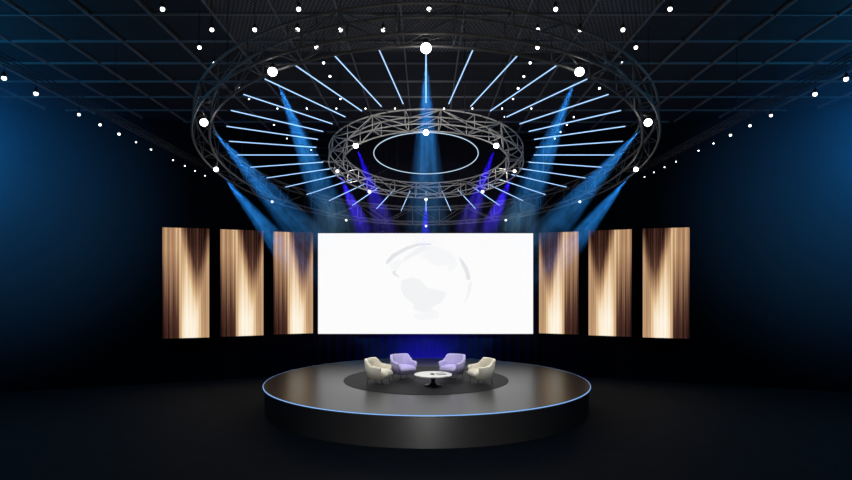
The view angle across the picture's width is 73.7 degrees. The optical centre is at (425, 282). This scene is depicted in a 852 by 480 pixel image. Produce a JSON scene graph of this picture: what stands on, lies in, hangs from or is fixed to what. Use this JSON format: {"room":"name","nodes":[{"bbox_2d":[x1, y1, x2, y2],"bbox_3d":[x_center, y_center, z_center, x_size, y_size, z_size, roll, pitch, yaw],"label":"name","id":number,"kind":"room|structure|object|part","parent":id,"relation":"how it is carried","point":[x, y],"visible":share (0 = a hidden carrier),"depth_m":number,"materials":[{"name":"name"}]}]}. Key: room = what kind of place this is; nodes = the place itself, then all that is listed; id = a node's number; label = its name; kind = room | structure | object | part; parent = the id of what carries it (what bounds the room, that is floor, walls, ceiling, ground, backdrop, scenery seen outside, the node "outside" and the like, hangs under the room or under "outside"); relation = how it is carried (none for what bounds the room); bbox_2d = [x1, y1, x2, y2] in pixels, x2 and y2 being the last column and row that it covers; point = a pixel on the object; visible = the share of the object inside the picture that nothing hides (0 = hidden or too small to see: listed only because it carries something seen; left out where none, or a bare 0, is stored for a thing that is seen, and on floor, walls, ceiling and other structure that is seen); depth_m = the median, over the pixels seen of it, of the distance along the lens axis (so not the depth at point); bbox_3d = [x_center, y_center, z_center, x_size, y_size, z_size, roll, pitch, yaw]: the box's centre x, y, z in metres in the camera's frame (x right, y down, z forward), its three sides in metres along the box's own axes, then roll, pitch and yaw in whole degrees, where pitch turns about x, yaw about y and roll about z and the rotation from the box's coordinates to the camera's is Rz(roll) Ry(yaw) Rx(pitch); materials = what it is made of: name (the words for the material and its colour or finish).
{"room":"studio","nodes":[
{"label":"studio","id":0,"kind":"room"},
{"bbox_2d":[0,103,312,392],"bbox_3d":[-8.853,-1.040,18.540,10.300,8.620,0.150,0,0,-22],"label":"wall","id":1,"kind":"structure","parent":0,"point":[85,206],"depth_m":18.05,"materials":[{"name":"black paint"}]},
{"bbox_2d":[162,227,209,338],"bbox_3d":[-7.813,0.000,18.570,1.415,3.560,0.594,0,0,-18],"label":"screen panel","id":2,"kind":"object","parent":1,"relation":"attached to","point":[185,251],"visible":1,"depth_m":18.27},
{"bbox_2d":[220,229,263,336],"bbox_3d":[-6.248,0.000,19.223,1.395,3.560,0.550,0,0,-24],"label":"screen panel","id":3,"kind":"object","parent":1,"relation":"attached to","point":[241,251],"visible":1,"depth_m":18.95,"materials":[{"name":"brown"}]},
{"bbox_2d":[273,231,312,334],"bbox_3d":[-4.681,0.000,19.951,1.372,3.560,0.344,0,0,-21],"label":"screen panel","id":4,"kind":"object","parent":1,"relation":"attached to","point":[292,251],"visible":1,"depth_m":19.77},
{"bbox_2d":[0,0,851,135],"bbox_3d":[0.000,-5.380,8.950,27.200,0.180,22.900,0,0,0],"label":"ceiling","id":5,"kind":"structure","parent":0,"point":[160,65],"depth_m":13.66,"materials":[{"name":"grey"}]},
{"bbox_2d":[0,46,213,171],"bbox_3d":[-7.000,-4.490,12.900,0.139,1.720,11.404,0,0,0],"label":"lighting truss","id":6,"kind":"object","parent":5,"relation":"hanging from","point":[4,58],"visible":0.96,"depth_m":12.05,"materials":[{"name":"grey metal"}]},
{"bbox_2d":[1,71,6,79],"bbox_3d":[-7.000,-3.506,9.422,0.072,0.287,0.072,0,0,0],"label":"pendant light","id":7,"kind":"object","parent":6,"relation":"hanging from","point":[3,77],"visible":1,"depth_m":9.40,"materials":[{"name":"black"}]},
{"bbox_2d":[34,87,37,95],"bbox_3d":[-7.000,-3.506,10.195,0.072,0.287,0.072,0,0,0],"label":"pendant light","id":8,"kind":"object","parent":6,"relation":"hanging from","point":[35,88],"visible":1,"depth_m":10.17,"materials":[{"name":"black"}]},
{"bbox_2d":[160,0,164,10],"bbox_3d":[-4.423,-4.957,9.537,0.072,0.787,0.072,0,0,0],"label":"pendant light","id":9,"kind":"object","parent":5,"relation":"in","point":[162,6],"visible":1,"depth_m":9.52,"materials":[{"name":"black"}]},
{"bbox_2d":[197,9,200,48],"bbox_3d":[-4.423,-4.957,11.089,0.072,0.787,0.072,0,0,0],"label":"pendant light","id":10,"kind":"object","parent":5,"relation":"in","point":[199,42],"visible":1,"depth_m":11.08,"materials":[{"name":"black"}]},
{"bbox_3d":[-4.423,-5.025,11.089,0.010,0.650,0.012,0,0,-15],"label":"stem","id":11,"kind":"part","parent":10,"relation":"part of","materials":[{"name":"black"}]},
{"bbox_2d":[213,27,214,62],"bbox_3d":[-4.423,-4.962,11.865,0.052,0.777,0.052,0,0,0],"label":"pendant light","id":12,"kind":"object","parent":5,"relation":"in","point":[214,27],"visible":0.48,"depth_m":11.87,"materials":[{"name":"black metal"}]},
{"bbox_3d":[-4.423,-5.025,11.865,0.012,0.650,0.010,0,0,15],"label":"stem","id":13,"kind":"part","parent":12,"relation":"part of","materials":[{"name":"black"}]},
{"bbox_2d":[253,0,256,31],"bbox_3d":[-3.110,-4.957,10.313,0.072,0.787,0.072,0,0,0],"label":"pendant light","id":14,"kind":"object","parent":5,"relation":"in","point":[254,24],"visible":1,"depth_m":10.31,"materials":[{"name":"black"}]},
{"bbox_2d":[296,0,298,30],"bbox_3d":[-2.332,-4.957,10.313,0.072,0.787,0.072,0,0,0],"label":"pendant light","id":15,"kind":"object","parent":5,"relation":"in","point":[297,24],"visible":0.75,"depth_m":10.29,"materials":[{"name":"black"}]},
{"bbox_2d":[297,0,300,10],"bbox_3d":[-2.138,-4.957,9.537,0.072,0.787,0.072,0,0,0],"label":"pendant light","id":16,"kind":"object","parent":5,"relation":"in","point":[298,3],"visible":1,"depth_m":9.51,"materials":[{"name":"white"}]},
{"bbox_2d":[315,9,317,48],"bbox_3d":[-2.138,-4.957,11.089,0.072,0.787,0.072,0,0,0],"label":"pendant light","id":17,"kind":"object","parent":5,"relation":"in","point":[316,9],"visible":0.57,"depth_m":11.08,"materials":[{"name":"black"}]},
{"bbox_2d":[322,30,324,63],"bbox_3d":[-2.138,-4.962,11.865,0.052,0.777,0.052,0,0,0],"label":"pendant light","id":18,"kind":"object","parent":5,"relation":"in","point":[323,62],"visible":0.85,"depth_m":11.86,"materials":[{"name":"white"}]},
{"bbox_2d":[340,69,340,99],"bbox_3d":[-2.138,-4.965,14.193,0.040,0.770,0.040,0,0,0],"label":"pendant light","id":19,"kind":"object","parent":5,"relation":"in","point":[340,69],"visible":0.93,"depth_m":14.19,"materials":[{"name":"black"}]},
{"bbox_2d":[191,0,660,224],"bbox_3d":[0.000,-3.583,13.000,9.942,3.534,9.886,0,0,23],"label":"truss","id":20,"kind":"object","parent":5,"relation":"hanging from","point":[399,33],"visible":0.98,"depth_m":9.39,"materials":[{"name":"metal"}]},
{"bbox_2d":[199,111,207,125],"bbox_3d":[-4.138,-3.062,10.582,0.141,0.276,0.142,0,0,-42],"label":"spotlight","id":21,"kind":"object","parent":20,"relation":"attached to","point":[203,121],"visible":0.98,"depth_m":10.55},
{"bbox_2d":[213,162,218,171],"bbox_3d":[-4.781,-2.642,12.940,0.106,0.206,0.108,0,0,-39],"label":"spotlight","id":22,"kind":"object","parent":20,"relation":"attached to","point":[216,169],"visible":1,"depth_m":12.92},
{"bbox_2d":[212,124,330,141],"bbox_3d":[-3.204,-3.132,11.851,2.436,0.160,0.029,0,0,-20],"label":"tube","id":23,"kind":"object","parent":20,"relation":"attached to","point":[212,124],"visible":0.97,"depth_m":11.81,"materials":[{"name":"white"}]},
{"bbox_2d":[215,140,328,148],"bbox_3d":[-3.358,-3.033,12.417,2.439,0.090,0.029,0,0,-10],"label":"tube","id":24,"kind":"object","parent":20,"relation":"attached to","point":[215,140],"visible":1,"depth_m":12.40,"materials":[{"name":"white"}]},
{"bbox_2d":[268,58,276,75],"bbox_3d":[-2.395,-3.366,8.858,0.148,0.277,0.142,0,0,0],"label":"spotlight","id":25,"kind":"object","parent":20,"relation":"attached to","point":[272,71],"visible":0.99,"depth_m":8.82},
{"bbox_2d":[213,106,335,134],"bbox_3d":[-2.953,-3.226,11.321,2.432,0.226,0.029,0,0,-30],"label":"tube","id":26,"kind":"object","parent":20,"relation":"attached to","point":[213,106],"visible":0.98,"depth_m":11.29,"materials":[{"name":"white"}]},
{"bbox_2d":[226,88,343,127],"bbox_3d":[-2.612,-3.311,10.841,2.426,0.287,0.029,0,0,-40],"label":"tube","id":27,"kind":"object","parent":20,"relation":"attached to","point":[226,88],"visible":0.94,"depth_m":10.79,"materials":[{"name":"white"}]},
{"bbox_2d":[242,161,329,167],"bbox_3d":[-3.358,-2.828,13.583,2.439,0.090,0.029,0,0,10],"label":"tube","id":28,"kind":"object","parent":20,"relation":"attached to","point":[323,161],"visible":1,"depth_m":13.57,"materials":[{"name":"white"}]},
{"bbox_2d":[257,167,340,179],"bbox_3d":[-3.204,-2.728,14.149,2.436,0.160,0.029,0,0,20],"label":"tube","id":29,"kind":"object","parent":20,"relation":"attached to","point":[340,167],"visible":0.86,"depth_m":14.13,"materials":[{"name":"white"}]},
{"bbox_2d":[248,71,354,121],"bbox_3d":[-2.192,-3.384,10.428,0.029,0.339,2.420,0,0,40],"label":"tube","id":30,"kind":"object","parent":20,"relation":"attached to","point":[248,71],"visible":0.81,"depth_m":10.34,"materials":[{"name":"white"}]},
{"bbox_2d":[278,172,348,188],"bbox_3d":[-2.953,-2.634,14.679,2.432,0.226,0.029,0,0,30],"label":"tube","id":31,"kind":"object","parent":20,"relation":"attached to","point":[348,172],"visible":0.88,"depth_m":14.69,"materials":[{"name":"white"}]},
{"bbox_2d":[281,55,369,116],"bbox_3d":[-1.705,-3.443,10.092,0.029,0.382,2.414,0,0,30],"label":"tube","id":32,"kind":"object","parent":20,"relation":"attached to","point":[281,55],"visible":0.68,"depth_m":10.02,"materials":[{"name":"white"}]},
{"bbox_2d":[300,177,357,196],"bbox_3d":[-2.612,-2.549,15.159,2.426,0.287,0.029,0,0,40],"label":"tube","id":33,"kind":"object","parent":20,"relation":"attached to","point":[357,177],"visible":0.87,"depth_m":15.23,"materials":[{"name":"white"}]},
{"bbox_2d":[323,181,369,203],"bbox_3d":[-2.192,-2.476,15.572,0.029,0.339,2.420,0,0,-40],"label":"tube","id":34,"kind":"object","parent":20,"relation":"attached to","point":[369,181],"visible":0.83,"depth_m":15.58,"materials":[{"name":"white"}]},
{"bbox_2d":[324,44,386,112],"bbox_3d":[-1.166,-3.486,9.844,0.029,0.413,2.410,0,0,20],"label":"tube","id":35,"kind":"object","parent":20,"relation":"attached to","point":[331,52],"visible":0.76,"depth_m":9.67,"materials":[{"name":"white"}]},
{"bbox_2d":[373,37,405,109],"bbox_3d":[-0.592,-3.513,9.693,0.030,0.432,2.407,0,0,10],"label":"tube","id":36,"kind":"object","parent":20,"relation":"attached to","point":[373,37],"visible":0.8,"depth_m":9.60,"materials":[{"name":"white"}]},
{"bbox_2d":[420,35,431,53],"bbox_3d":[0.000,-3.480,8.225,0.163,0.305,0.156,0,0,0],"label":"spotlight","id":37,"kind":"object","parent":20,"relation":"attached to","point":[425,47],"visible":0.98,"depth_m":8.19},
{"bbox_2d":[425,54,426,104],"bbox_3d":[0.000,-3.522,9.642,0.030,0.439,2.406,0,0,0],"label":"tube","id":38,"kind":"object","parent":20,"relation":"attached to","point":[425,54],"visible":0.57,"depth_m":9.76,"materials":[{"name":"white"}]},
{"bbox_2d":[446,37,478,109],"bbox_3d":[0.592,-3.513,9.693,0.030,0.433,2.407,0,0,-10],"label":"tube","id":39,"kind":"object","parent":20,"relation":"attached to","point":[478,37],"visible":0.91,"depth_m":9.58,"materials":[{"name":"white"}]},
{"bbox_2d":[465,45,526,112],"bbox_3d":[1.166,-3.486,9.844,0.030,0.414,2.410,0,0,-20],"label":"tube","id":40,"kind":"object","parent":20,"relation":"attached to","point":[526,45],"visible":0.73,"depth_m":9.71,"materials":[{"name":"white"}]},
{"bbox_2d":[482,181,526,202],"bbox_3d":[2.192,-2.476,15.572,0.030,0.340,2.420,0,0,40],"label":"tube","id":41,"kind":"object","parent":20,"relation":"attached to","point":[482,181],"visible":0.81,"depth_m":15.62,"materials":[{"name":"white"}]},
{"bbox_2d":[493,177,551,196],"bbox_3d":[2.612,-2.549,15.159,2.426,0.288,0.030,0,0,-40],"label":"tube","id":42,"kind":"object","parent":20,"relation":"attached to","point":[493,177],"visible":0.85,"depth_m":15.23,"materials":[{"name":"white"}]},
{"bbox_2d":[482,57,568,116],"bbox_3d":[1.705,-3.443,10.092,0.030,0.382,2.415,0,0,-30],"label":"tube","id":43,"kind":"object","parent":20,"relation":"attached to","point":[567,57],"visible":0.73,"depth_m":10.02,"materials":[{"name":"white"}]},
{"bbox_2d":[503,172,573,188],"bbox_3d":[2.953,-2.634,14.679,2.432,0.228,0.030,0,0,-30],"label":"tube","id":44,"kind":"object","parent":20,"relation":"attached to","point":[503,172],"visible":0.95,"depth_m":14.68,"materials":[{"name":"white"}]},
{"bbox_2d":[497,71,603,121],"bbox_3d":[2.192,-3.384,10.428,0.030,0.340,2.420,0,0,-40],"label":"tube","id":45,"kind":"object","parent":20,"relation":"attached to","point":[603,71],"visible":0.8,"depth_m":10.39,"materials":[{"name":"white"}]},
{"bbox_2d":[512,167,595,179],"bbox_3d":[3.204,-2.728,14.149,2.437,0.161,0.030,0,0,-20],"label":"tube","id":46,"kind":"object","parent":20,"relation":"attached to","point":[512,167],"visible":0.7,"depth_m":14.19,"materials":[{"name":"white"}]},
{"bbox_2d":[519,161,609,167],"bbox_3d":[3.358,-2.827,13.583,2.439,0.090,0.030,0,0,-10],"label":"tube","id":47,"kind":"object","parent":20,"relation":"attached to","point":[519,161],"visible":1,"depth_m":13.57,"materials":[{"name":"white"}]},
{"bbox_2d":[508,88,625,127],"bbox_3d":[2.612,-3.311,10.841,2.426,0.288,0.030,0,0,40],"label":"tube","id":48,"kind":"object","parent":20,"relation":"attached to","point":[625,88],"visible":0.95,"depth_m":10.79,"materials":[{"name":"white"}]},
{"bbox_2d":[516,106,638,134],"bbox_3d":[2.953,-3.226,11.321,2.432,0.228,0.030,0,0,30],"label":"tube","id":49,"kind":"object","parent":20,"relation":"attached to","point":[636,106],"visible":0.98,"depth_m":11.28,"materials":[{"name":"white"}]},
{"bbox_2d":[575,58,583,75],"bbox_3d":[2.395,-3.366,8.858,0.148,0.277,0.142,0,0,0],"label":"spotlight","id":50,"kind":"object","parent":20,"relation":"attached to","point":[579,71],"visible":0.98,"depth_m":8.82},
{"bbox_2d":[523,140,636,148],"bbox_3d":[3.358,-3.033,12.417,2.439,0.090,0.030,0,0,10],"label":"tube","id":51,"kind":"object","parent":20,"relation":"attached to","point":[623,140],"visible":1,"depth_m":12.39,"materials":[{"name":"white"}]},
{"bbox_2d":[521,124,639,141],"bbox_3d":[3.204,-3.132,11.851,2.437,0.161,0.030,0,0,20],"label":"tube","id":52,"kind":"object","parent":20,"relation":"attached to","point":[635,124],"visible":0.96,"depth_m":11.80,"materials":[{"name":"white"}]},
{"bbox_2d":[633,162,638,171],"bbox_3d":[4.781,-2.642,12.940,0.106,0.206,0.108,0,0,39],"label":"spotlight","id":53,"kind":"object","parent":20,"relation":"attached to","point":[635,169],"visible":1,"depth_m":12.92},
{"bbox_2d":[644,111,652,125],"bbox_3d":[4.137,-3.062,10.582,0.141,0.276,0.142,0,0,41],"label":"spotlight","id":54,"kind":"object","parent":20,"relation":"attached to","point":[648,121],"visible":1,"depth_m":10.55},
{"bbox_2d":[328,13,523,197],"bbox_3d":[0.000,-3.801,12.976,4.412,3.097,4.396,0,0,25],"label":"truss","id":55,"kind":"object","parent":5,"relation":"hanging from","point":[501,136],"visible":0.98,"depth_m":12.10,"materials":[{"name":"metal"}]},
{"bbox_2d":[353,138,357,147],"bbox_3d":[-1.425,-2.840,11.528,0.104,0.208,0.105,0,0,-45],"label":"spotlight","id":56,"kind":"object","parent":55,"relation":"attached to","point":[355,145],"visible":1,"depth_m":11.50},
{"bbox_2d":[364,130,487,175],"bbox_3d":[0.000,-2.931,13.000,2.653,0.472,2.613,0,0,0],"label":"ring light","id":57,"kind":"object","parent":55,"relation":"hanging from","point":[380,142],"visible":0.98,"depth_m":12.94,"materials":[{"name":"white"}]},
{"bbox_2d":[423,125,428,134],"bbox_3d":[0.000,-2.945,10.933,0.111,0.202,0.120,0,0,0],"label":"spotlight","id":58,"kind":"object","parent":55,"relation":"attached to","point":[425,132],"visible":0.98,"depth_m":10.92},
{"bbox_2d":[494,138,498,147],"bbox_3d":[1.425,-2.840,11.528,0.106,0.208,0.106,0,0,36],"label":"spotlight","id":59,"kind":"object","parent":55,"relation":"attached to","point":[496,145],"visible":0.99,"depth_m":11.50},
{"bbox_2d":[536,0,539,29],"bbox_3d":[2.029,-4.957,10.313,0.072,0.787,0.072,0,0,0],"label":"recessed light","id":60,"kind":"object","parent":5,"relation":"in","point":[537,25],"visible":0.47,"depth_m":10.31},
{"bbox_2d":[553,0,557,11],"bbox_3d":[2.177,-4.957,9.537,0.072,0.787,0.072,0,0,0],"label":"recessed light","id":61,"kind":"object","parent":5,"relation":"in","point":[555,9],"visible":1,"depth_m":9.52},
{"bbox_2d":[621,23,624,31],"bbox_3d":[3.576,-4.957,10.313,0.072,0.787,0.072,0,0,0],"label":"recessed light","id":62,"kind":"object","parent":5,"relation":"in","point":[622,25],"visible":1,"depth_m":10.29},
{"bbox_2d":[668,2,671,11],"bbox_3d":[4.097,-4.957,9.537,0.072,0.787,0.072,0,0,0],"label":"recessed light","id":63,"kind":"object","parent":5,"relation":"in","point":[669,3],"visible":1,"depth_m":9.51,"materials":[{"name":"black"}]},
{"bbox_2d":[638,47,851,171],"bbox_3d":[7.000,-4.490,12.900,0.139,1.720,11.404,0,0,0],"label":"lighting truss","id":64,"kind":"object","parent":5,"relation":"hanging from","point":[847,58],"visible":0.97,"depth_m":12.01,"materials":[{"name":"grey metal"}]},
{"bbox_2d":[813,88,816,95],"bbox_3d":[7.000,-3.506,10.221,0.072,0.287,0.072,0,0,0],"label":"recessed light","id":65,"kind":"object","parent":64,"relation":"hanging from","point":[814,89],"visible":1,"depth_m":10.20,"materials":[{"name":"black"}]},
{"bbox_2d":[843,72,848,80],"bbox_3d":[7.000,-3.506,9.467,0.072,0.287,0.072,0,0,0],"label":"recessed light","id":66,"kind":"object","parent":64,"relation":"hanging from","point":[846,78],"visible":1,"depth_m":9.45,"materials":[{"name":"black"}]},
{"bbox_2d":[0,376,851,479],"bbox_3d":[0.000,3.345,8.950,27.200,0.150,22.900,0,0,0],"label":"floor","id":67,"kind":"structure","parent":0,"point":[208,429],"depth_m":11.79,"materials":[{"name":"plastic"}]},
{"bbox_2d":[263,358,590,448],"bbox_3d":[0.020,2.935,15.460,8.584,0.670,8.584,0,0,30],"label":"stage","id":68,"kind":"object","parent":67,"relation":"on","point":[315,402],"visible":0.88,"depth_m":12.26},
{"bbox_2d":[343,367,508,394],"bbox_3d":[0.000,2.594,15.400,4.430,0.012,4.430,0,0,0],"label":"round rug","id":69,"kind":"object","parent":68,"relation":"on","point":[408,385],"visible":0.78,"depth_m":14.63,"materials":[{"name":"black carpet"}]},
{"bbox_2d":[364,357,392,383],"bbox_3d":[-1.232,2.272,14.685,0.651,0.635,0.660,0,0,24],"label":"armchair","id":70,"kind":"object","parent":69,"relation":"on","point":[375,370],"visible":1,"depth_m":14.49,"materials":[{"name":"beige fabric"}]},
{"bbox_2d":[381,368,392,377],"bbox_3d":[-1.176,2.304,14.660,0.528,0.172,0.484,0,0,24],"label":"seat cushion","id":71,"kind":"object","parent":70,"relation":"on","point":[385,372],"depth_m":14.52,"materials":[{"name":"beige fabric"}]},
{"bbox_2d":[390,353,416,379],"bbox_3d":[-0.617,2.272,15.461,0.660,0.635,0.651,0,0,-32],"label":"armchair","id":72,"kind":"object","parent":69,"relation":"on","point":[402,364],"visible":1,"depth_m":15.37,"materials":[{"name":"purple fabric"}]},
{"bbox_2d":[399,364,415,372],"bbox_3d":[-0.584,2.304,15.409,0.484,0.172,0.528,0,0,-32],"label":"seat cushion","id":73,"kind":"object","parent":72,"relation":"on","point":[403,368],"depth_m":15.22,"materials":[{"name":"purple fabric"}]},
{"bbox_2d":[414,371,451,386],"bbox_3d":[0.180,2.444,14.350,0.960,0.288,0.960,0,0,0],"label":"coffee table","id":74,"kind":"object","parent":69,"relation":"on","point":[426,374],"visible":0.99,"depth_m":14.28,"materials":[{"name":"white stone"}]},
{"bbox_2d":[438,353,465,379],"bbox_3d":[0.717,2.272,15.461,0.660,0.635,0.651,0,0,32],"label":"armchair","id":75,"kind":"object","parent":69,"relation":"on","point":[453,363],"visible":0.94,"depth_m":15.41,"materials":[{"name":"purple fabric"}]},
{"bbox_2d":[439,364,455,372],"bbox_3d":[0.684,2.304,15.409,0.484,0.172,0.528,0,0,32],"label":"seat cushion","id":76,"kind":"object","parent":75,"relation":"on","point":[451,368],"depth_m":15.22,"materials":[{"name":"purple fabric"}]},
{"bbox_2d":[467,357,495,384],"bbox_3d":[1.432,2.272,14.685,0.651,0.635,0.660,0,0,-24],"label":"armchair","id":77,"kind":"object","parent":69,"relation":"on","point":[484,369],"visible":1,"depth_m":14.49,"materials":[{"name":"beige fabric"}]},
{"bbox_2d":[467,368,478,376],"bbox_3d":[1.376,2.304,14.660,0.528,0.172,0.484,0,0,-24],"label":"seat cushion","id":78,"kind":"object","parent":77,"relation":"on","point":[472,372],"depth_m":14.51,"materials":[{"name":"beige fabric"}]},
{"bbox_2d":[263,361,590,415],"bbox_3d":[0.020,2.612,15.460,8.586,0.022,8.586,0,0,0],"label":"light","id":79,"kind":"object","parent":68,"relation":"on","point":[529,387],"depth_m":13.25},
{"bbox_2d":[313,134,538,365],"bbox_3d":[0.000,-1.040,20.430,8.100,8.620,0.160,0,0,0],"label":"wall","id":80,"kind":"structure","parent":0,"point":[421,153],"depth_m":20.37,"materials":[{"name":"black fabric"}]},
{"bbox_2d":[318,233,532,333],"bbox_3d":[-0.015,0.020,20.179,7.590,3.560,0.372,0,0,0],"label":"screen","id":81,"kind":"object","parent":80,"relation":"attached to","point":[369,283],"visible":1,"depth_m":20.00,"materials":[{"name":"white"}]},
{"bbox_2d":[386,243,471,319],"bbox_3d":[0.106,-0.041,19.994,3.040,2.712,0.003,0,0,0],"label":"picture","id":82,"kind":"object","parent":81,"relation":"attached to","point":[425,281],"depth_m":20.00},
{"bbox_2d":[539,103,851,392],"bbox_3d":[8.853,-1.040,18.540,10.300,8.620,0.150,0,0,22],"label":"wall","id":83,"kind":"structure","parent":0,"point":[766,206],"depth_m":18.07,"materials":[{"name":"black paint"}]},
{"bbox_2d":[539,231,578,334],"bbox_3d":[4.681,0.000,19.951,1.372,3.560,0.344,0,0,21],"label":"screen panel","id":84,"kind":"object","parent":83,"relation":"attached to","point":[558,251],"visible":1,"depth_m":19.78,"materials":[{"name":"brown"}]},
{"bbox_2d":[588,229,631,336],"bbox_3d":[6.248,0.000,19.223,1.395,3.560,0.550,0,0,24],"label":"screen panel","id":85,"kind":"object","parent":83,"relation":"attached to","point":[609,251],"visible":1,"depth_m":18.96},
{"bbox_2d":[642,227,689,338],"bbox_3d":[7.813,0.000,18.570,1.415,3.560,0.594,0,0,18],"label":"screen panel","id":86,"kind":"object","parent":83,"relation":"attached to","point":[665,251],"visible":1,"depth_m":18.28,"materials":[{"name":"brown"}]}
]}

